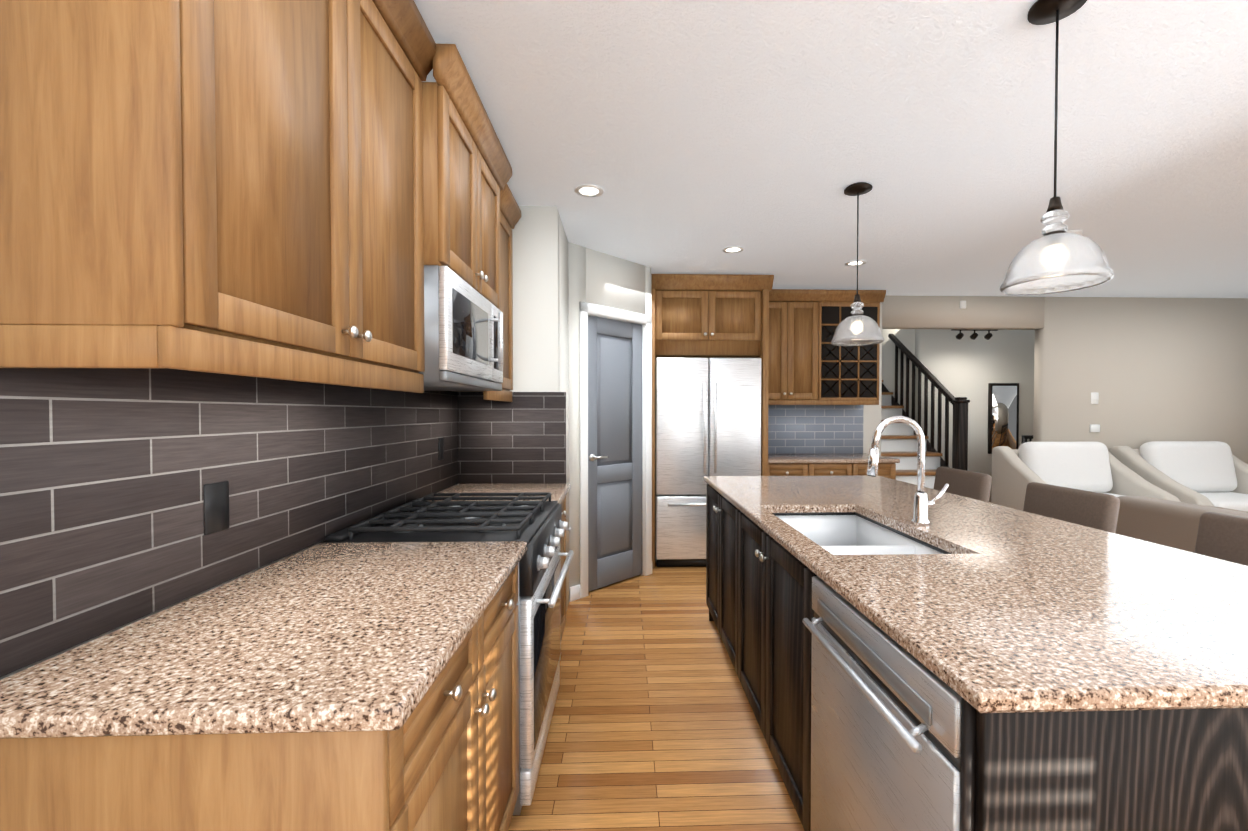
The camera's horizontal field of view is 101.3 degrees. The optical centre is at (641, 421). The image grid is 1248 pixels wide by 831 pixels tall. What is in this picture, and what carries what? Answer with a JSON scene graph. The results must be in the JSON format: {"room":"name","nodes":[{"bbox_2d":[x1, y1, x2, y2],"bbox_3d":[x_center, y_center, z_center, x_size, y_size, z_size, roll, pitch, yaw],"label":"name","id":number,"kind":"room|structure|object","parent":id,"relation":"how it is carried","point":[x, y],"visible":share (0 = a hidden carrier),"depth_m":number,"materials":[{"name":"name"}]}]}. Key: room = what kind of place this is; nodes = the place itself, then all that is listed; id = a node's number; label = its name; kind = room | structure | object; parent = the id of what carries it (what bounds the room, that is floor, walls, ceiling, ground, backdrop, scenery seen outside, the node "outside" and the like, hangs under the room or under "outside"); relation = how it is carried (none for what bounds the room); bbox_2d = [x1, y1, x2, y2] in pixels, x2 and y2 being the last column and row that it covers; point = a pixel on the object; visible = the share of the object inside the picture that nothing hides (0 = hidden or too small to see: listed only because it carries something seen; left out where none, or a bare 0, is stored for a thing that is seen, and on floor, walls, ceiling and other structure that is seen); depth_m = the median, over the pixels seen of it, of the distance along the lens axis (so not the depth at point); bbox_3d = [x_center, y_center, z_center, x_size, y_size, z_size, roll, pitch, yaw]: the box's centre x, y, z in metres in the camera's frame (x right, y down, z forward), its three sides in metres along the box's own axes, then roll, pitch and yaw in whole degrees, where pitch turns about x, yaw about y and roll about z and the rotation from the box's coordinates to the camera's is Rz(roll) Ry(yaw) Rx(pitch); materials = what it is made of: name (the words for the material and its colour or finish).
{"room":"kitchen and living room","nodes":[
{"label":"kitchen and living room","id":0,"kind":"room"},
{"bbox_2d":[0,391,456,679],"bbox_3d":[-1.017,0.071,-0.331,0.120,2.520,6.770,0,1,-2],"label":"wall","id":1,"kind":"structure","parent":0,"point":[31,665],"depth_m":1.02,"materials":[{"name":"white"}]},
{"bbox_2d":[0,0,427,379],"bbox_3d":[-0.835,-0.659,1.169,0.315,1.030,0.917,0,1,-2],"label":"upper cabinet","id":2,"kind":"object","parent":1,"relation":"attached to","point":[300,190],"depth_m":0.82,"materials":[{"name":"brown wood"}]},
{"bbox_2d":[428,40,503,315],"bbox_3d":[-0.833,-0.851,2.006,0.375,0.675,0.758,0,1,-2],"label":"upper cabinet","id":3,"kind":"object","parent":1,"relation":"attached to","point":[466,170],"depth_m":1.83,"materials":[{"name":"brown wood"}]},
{"bbox_2d":[419,265,502,390],"bbox_3d":[-0.800,-0.323,2.017,0.440,0.370,0.752,0,1,-2],"label":"microwave","id":4,"kind":"object","parent":3,"relation":"attached to","point":[463,332],"visible":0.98,"depth_m":1.78,"materials":[{"name":"silver metal"}]},
{"bbox_2d":[416,192,515,395],"bbox_3d":[-0.885,-0.684,2.659,0.315,1.030,0.538,0,1,-2],"label":"upper cabinet","id":5,"kind":"object","parent":1,"relation":"attached to","point":[509,212],"depth_m":2.82,"materials":[{"name":"brown wood"}]},
{"bbox_2d":[456,206,568,610],"bbox_3d":[-0.788,0.011,3.268,0.580,2.520,0.610,0,1,-2],"label":"wall","id":6,"kind":"structure","parent":0,"point":[540,303],"depth_m":2.96,"materials":[{"name":"white paint"}]},
{"bbox_2d":[568,242,651,601],"bbox_3d":[-0.251,0.000,3.934,0.136,2.520,0.865,1,1,43],"label":"wall","id":7,"kind":"structure","parent":0,"point":[605,285],"depth_m":3.70,"materials":[{"name":"white paint"}]},
{"bbox_2d":[588,315,641,591],"bbox_3d":[-0.212,0.234,3.959,0.453,2.028,0.453,0,1,-2],"label":"pantry door","id":8,"kind":"structure","parent":7,"relation":"in","point":[614,451],"depth_m":3.94,"materials":[{"name":"grey wood"}]},
{"bbox_2d":[508,561,804,830],"bbox_3d":[2.266,1.307,2.918,11.500,0.060,13.000,0,1,-2],"label":"floor","id":9,"kind":"structure","parent":0,"point":[654,725],"depth_m":2.15,"materials":[{"name":"brown wood"}]},
{"bbox_2d":[0,568,518,830],"bbox_3d":[-0.689,0.863,1.169,0.625,0.885,0.915,0,1,-2],"label":"base cabinet","id":10,"kind":"object","parent":9,"relation":"on","point":[455,767],"depth_m":0.71,"materials":[{"name":"brown wood"}]},
{"bbox_2d":[0,540,526,743],"bbox_3d":[-0.670,0.404,1.156,0.648,0.035,0.927,0,1,-2],"label":"countertop","id":11,"kind":"structure","parent":10,"relation":"on","point":[322,641],"depth_m":0.86,"materials":[{"name":"beige stone"}]},
{"bbox_2d":[322,492,573,814],"bbox_3d":[-0.662,0.812,2.010,0.729,0.960,0.754,0,1,-2],"label":"range","id":12,"kind":"object","parent":9,"relation":"on","point":[538,525],"visible":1,"depth_m":1.76,"materials":[{"name":"silver metal"}]},
{"bbox_2d":[560,500,567,638],"bbox_3d":[-0.740,0.839,2.683,0.625,0.885,0.582,0,1,-2],"label":"base cabinet","id":13,"kind":"object","parent":9,"relation":"on","point":[563,541],"depth_m":2.89,"materials":[{"name":"brown wood"}]},
{"bbox_2d":[429,484,570,503],"bbox_3d":[-0.722,0.379,2.676,0.648,0.035,0.582,0,1,-2],"label":"countertop","id":14,"kind":"structure","parent":13,"relation":"on","point":[559,492],"depth_m":2.72,"materials":[{"name":"beige stone"}]},
{"bbox_2d":[655,357,761,566],"bbox_3d":[0.565,0.348,4.707,0.904,1.800,0.817,0,1,-2],"label":"fridge","id":15,"kind":"object","parent":9,"relation":"on","point":[707,417],"visible":0.71,"depth_m":4.36,"materials":[{"name":"silver metal"}]},
{"bbox_2d":[651,274,773,568],"bbox_3d":[0.547,-0.003,4.737,1.127,2.500,0.796,0,1,-2],"label":"surround","id":16,"kind":"object","parent":9,"relation":"on","point":[708,316],"visible":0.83,"depth_m":4.38,"materials":[{"name":"brown wood"}]},
{"bbox_2d":[768,405,899,479],"bbox_3d":[1.678,0.521,4.846,1.205,1.448,0.674,0,1,-2],"label":"base cabinet","id":17,"kind":"object","parent":9,"relation":"on","point":[824,440],"visible":0.31,"depth_m":5.16,"materials":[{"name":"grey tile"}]},
{"bbox_2d":[881,334,990,502],"bbox_3d":[3.212,-0.012,6.811,1.505,2.450,2.880,0,1,-2],"label":"stairs","id":18,"kind":"structure","parent":9,"relation":"on","point":[898,440],"depth_m":6.02,"materials":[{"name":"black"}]},
{"bbox_2d":[934,467,991,501],"bbox_3d":[1.691,0.781,3.040,0.489,0.989,0.450,0,1,-2],"label":"bar stool","id":19,"kind":"object","parent":9,"relation":"on","point":[972,485],"visible":0.21,"depth_m":2.96,"materials":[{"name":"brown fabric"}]},
{"bbox_2d":[704,416,1247,830],"bbox_3d":[1.000,0.633,2.048,1.189,1.317,2.570,0,1,-2],"label":"kitchen island","id":20,"kind":"object","parent":9,"relation":"on","point":[906,656],"visible":1,"depth_m":1.06,"materials":[{"name":"beige stone"}]},
{"bbox_2d":[1023,482,1119,532],"bbox_3d":[1.716,0.793,2.310,0.489,0.989,0.450,0,1,-2],"label":"bar stool","id":21,"kind":"object","parent":9,"relation":"on","point":[1096,510],"visible":0.23,"depth_m":2.25,"materials":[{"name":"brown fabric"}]},
{"bbox_2d":[991,442,1180,510],"bbox_3d":[4.124,0.722,4.793,1.100,1.049,0.898,0,1,-2],"label":"armchair","id":22,"kind":"object","parent":9,"relation":"on","point":[1098,467],"visible":0.44,"depth_m":4.88,"materials":[{"name":"beige fabric"}]},
{"bbox_2d":[1110,441,1247,510],"bbox_3d":[5.363,0.721,4.835,1.100,1.049,0.898,0,1,-2],"label":"armchair","id":23,"kind":"object","parent":9,"relation":"on","point":[1209,473],"visible":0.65,"depth_m":4.92,"materials":[{"name":"beige fabric"}]},
{"bbox_2d":[1115,496,1247,552],"bbox_3d":[3.524,0.888,2.268,0.970,0.800,2.130,0,1,-2],"label":"sofa","id":24,"kind":"object","parent":9,"relation":"on","point":[1170,523],"visible":0.31,"depth_m":2.97,"materials":[{"name":"beige fabric"}]},
{"bbox_2d":[1194,512,1247,565],"bbox_3d":[1.741,0.805,1.551,0.489,0.989,0.450,0,1,-2],"label":"bar stool","id":25,"kind":"object","parent":9,"relation":"on","point":[1221,536],"visible":0.15,"depth_m":1.69,"materials":[{"name":"brown fabric"}]},
{"bbox_2d":[414,0,1247,297],"bbox_3d":[2.266,-1.272,2.875,11.500,0.060,13.000,0,1,-2],"label":"ceiling","id":26,"kind":"structure","parent":0,"point":[692,136],"depth_m":2.17,"materials":[{"name":"white paint"}]},
{"bbox_2d":[575,184,603,196],"bbox_3d":[-0.280,-1.235,2.740,0.156,0.008,0.156,0,1,-2],"label":"recessed light","id":27,"kind":"object","parent":26,"relation":"in","point":[587,190],"visible":1,"depth_m":2.74,"materials":[{"name":"white plastic"}]},
{"bbox_2d":[722,246,743,252],"bbox_3d":[0.667,-1.252,3.722,0.156,0.008,0.156,0,1,-2],"label":"recessed light","id":28,"kind":"object","parent":26,"relation":"in","point":[733,249],"visible":0.96,"depth_m":3.73,"materials":[{"name":"white"}]},
{"bbox_2d":[845,260,865,265],"bbox_3d":[1.696,-1.257,4.057,0.156,0.008,0.156,0,1,-2],"label":"recessed light","id":29,"kind":"object","parent":26,"relation":"in","point":[854,263],"visible":0.9,"depth_m":4.05,"materials":[{"name":"white plastic"}]},
{"bbox_2d":[831,182,883,345],"bbox_3d":[1.142,-0.828,2.704,0.259,0.823,0.259,0,1,-2],"label":"pendant light","id":30,"kind":"object","parent":26,"relation":"hanging from","point":[857,328],"visible":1,"depth_m":2.66,"materials":[{"name":"clear glass"}]},
{"bbox_2d":[951,329,997,339],"bbox_3d":[3.864,-1.123,5.940,0.540,0.340,0.078,0,1,-2],"label":"track spotlight","id":31,"kind":"object","parent":26,"relation":"attached to","point":[974,335],"visible":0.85,"depth_m":5.93,"materials":[{"name":"brown metal"}]},
{"bbox_2d":[999,0,1113,295],"bbox_3d":[1.203,-0.808,1.486,0.259,0.823,0.259,0,1,-2],"label":"pendant light","id":32,"kind":"object","parent":26,"relation":"hanging from","point":[1056,258],"visible":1,"depth_m":1.47,"materials":[{"name":"clear glass"}]},
{"bbox_2d":[1066,230,1082,234],"bbox_3d":[2.839,-1.234,3.395,0.136,0.034,0.136,0,1,-2],"label":"smoke detector","id":33,"kind":"object","parent":26,"relation":"attached to","point":[1079,232],"visible":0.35,"depth_m":3.33,"materials":[{"name":"white plastic"}]},
{"bbox_2d":[882,329,914,417],"bbox_3d":[3.483,-0.058,7.459,0.120,2.520,1.960,0,1,-2],"label":"wall","id":34,"kind":"structure","parent":0,"point":[906,337],"depth_m":6.90,"materials":[{"name":"white paint"}]},
{"bbox_2d":[915,329,1034,501],"bbox_3d":[5.677,-0.042,6.487,4.440,2.520,0.132,0,1,-2],"label":"wall","id":35,"kind":"structure","parent":0,"point":[968,367],"depth_m":6.38,"materials":[{"name":"white paint"}]},
{"bbox_2d":[988,383,1018,453],"bbox_3d":[4.510,-0.040,6.375,0.380,0.880,0.030,0,1,-2],"label":"mirror","id":36,"kind":"object","parent":35,"relation":"attached to","point":[1003,414],"visible":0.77,"depth_m":6.36,"materials":[{"name":"black mirror"}]},
{"bbox_2d":[770,295,1247,463],"bbox_3d":[3.786,-0.022,5.303,8.300,2.520,0.132,0,1,-2],"label":"wall","id":37,"kind":"structure","parent":0,"point":[1149,369],"depth_m":5.28,"materials":[{"name":"beige paint"}]},
{"bbox_2d":[768,289,885,404],"bbox_3d":[1.676,-0.699,4.965,1.220,1.075,0.368,0,1,-2],"label":"upper cabinet","id":38,"kind":"object","parent":37,"relation":"attached to","point":[810,363],"visible":0.81,"depth_m":4.83,"materials":[{"name":"brown wood"}]},
{"bbox_2d":[960,301,965,308],"bbox_3d":[3.269,-1.191,5.201,0.060,0.080,0.018,0,1,-2],"label":"switch plate","id":39,"kind":"object","parent":37,"relation":"attached to","point":[962,303],"depth_m":5.19,"materials":[{"name":"white plastic"}]},
{"bbox_2d":[1091,392,1098,403],"bbox_3d":[4.668,-0.242,5.268,0.080,0.120,0.009,0,1,-2],"label":"switch plate","id":40,"kind":"object","parent":37,"relation":"attached to","point":[1094,400],"depth_m":5.27,"materials":[{"name":"white plastic"}]},
{"bbox_2d":[1090,424,1099,431],"bbox_3d":[4.668,0.068,5.268,0.100,0.080,0.020,0,1,-2],"label":"switch plate","id":41,"kind":"object","parent":37,"relation":"attached to","point":[1093,427],"depth_m":5.26,"materials":[{"name":"white plastic"}]}
]}

